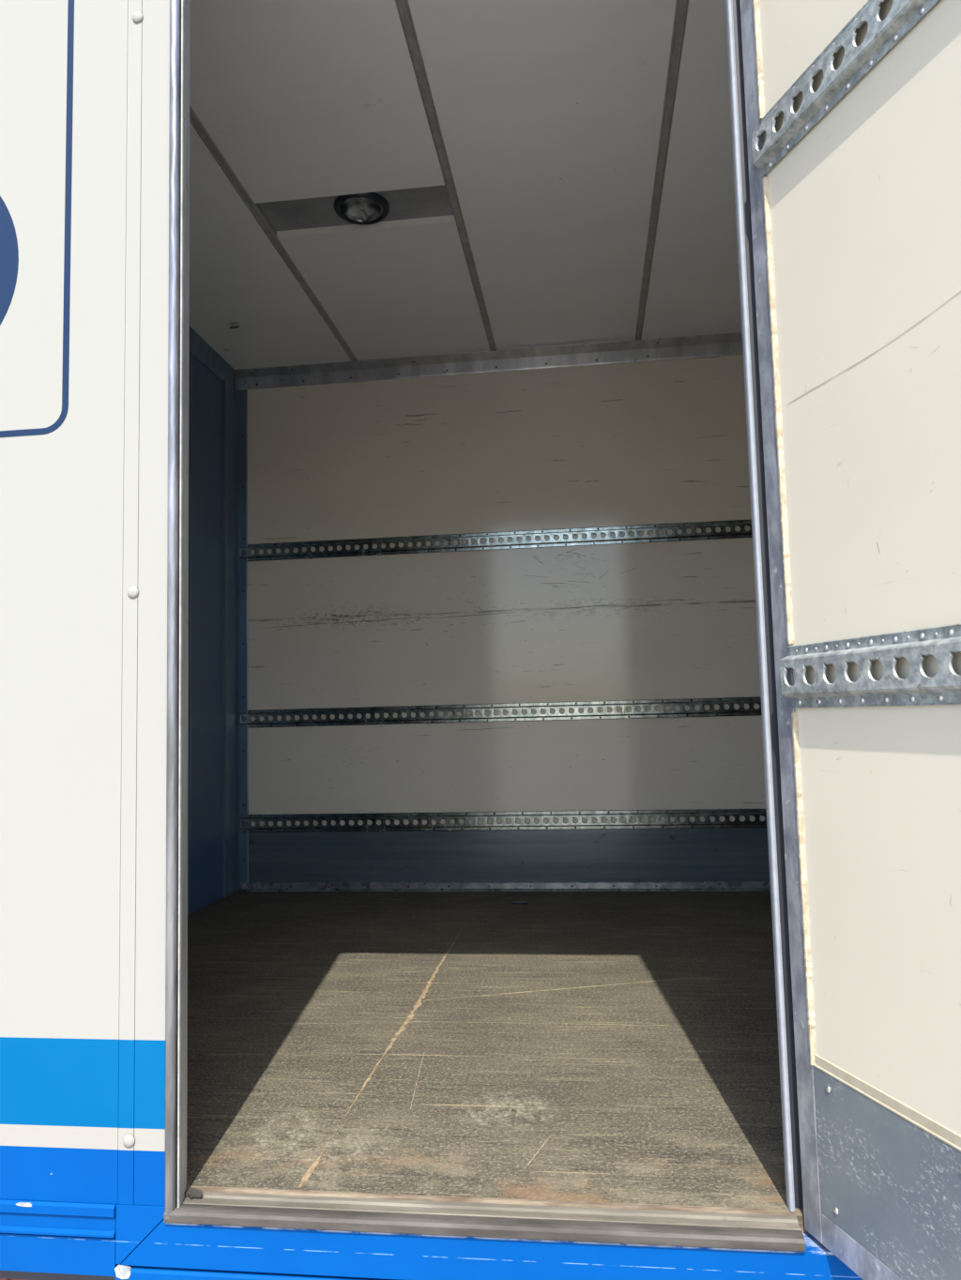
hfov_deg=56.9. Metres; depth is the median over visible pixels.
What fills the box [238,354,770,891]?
wall
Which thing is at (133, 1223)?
trim
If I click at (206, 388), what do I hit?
wall
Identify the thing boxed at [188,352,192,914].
trim
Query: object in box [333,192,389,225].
recessed light
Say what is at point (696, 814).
rail
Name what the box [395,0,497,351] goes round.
trim
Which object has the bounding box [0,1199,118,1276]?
trim
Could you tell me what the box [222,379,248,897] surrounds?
corner post
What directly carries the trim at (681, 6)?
attached to the ceiling
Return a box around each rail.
[239,518,752,561]
[240,696,761,728]
[240,808,767,832]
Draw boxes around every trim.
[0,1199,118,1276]
[0,1270,115,1279]
[15,1202,397,1279]
[115,1203,164,1264]
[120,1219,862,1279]
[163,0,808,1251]
[188,326,234,385]
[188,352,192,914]
[189,105,358,362]
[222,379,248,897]
[233,332,743,390]
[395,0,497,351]
[634,0,688,341]
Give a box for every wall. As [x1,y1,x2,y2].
[0,0,169,1205]
[187,351,234,914]
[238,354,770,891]
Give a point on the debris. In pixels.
(512, 902)
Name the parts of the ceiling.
recess plate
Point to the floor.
(586, 1046)
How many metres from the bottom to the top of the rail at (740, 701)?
0.075 m
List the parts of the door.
perforated rail, perforated rail, kick plate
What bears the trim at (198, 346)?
attached to the wall at (206, 388)
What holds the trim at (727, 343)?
attached to the wall at (655, 442)
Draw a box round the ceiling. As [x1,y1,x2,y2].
[189,0,742,369]
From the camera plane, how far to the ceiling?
2.54 m
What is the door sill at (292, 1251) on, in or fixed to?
attached to the wall at (84, 84)
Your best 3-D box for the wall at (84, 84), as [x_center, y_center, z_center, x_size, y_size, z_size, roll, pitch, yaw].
[-0.550,-0.314,1.456,6.200,2.344,0.055,-2,-5,7]
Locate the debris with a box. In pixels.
[510,900,527,904]
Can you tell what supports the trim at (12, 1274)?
attached to the wall at (84, 84)
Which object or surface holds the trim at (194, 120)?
attached to the ceiling
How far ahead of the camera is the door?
1.13 m
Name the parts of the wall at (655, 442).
kick plate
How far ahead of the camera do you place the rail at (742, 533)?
3.73 m
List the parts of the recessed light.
glass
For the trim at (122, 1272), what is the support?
attached to the wall at (84, 84)
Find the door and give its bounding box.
[739,0,960,1279]
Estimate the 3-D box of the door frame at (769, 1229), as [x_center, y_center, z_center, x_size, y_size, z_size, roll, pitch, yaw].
[-0.001,-0.162,1.383,0.994,2.045,0.076,-2,-5,7]
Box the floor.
[186,891,803,1210]

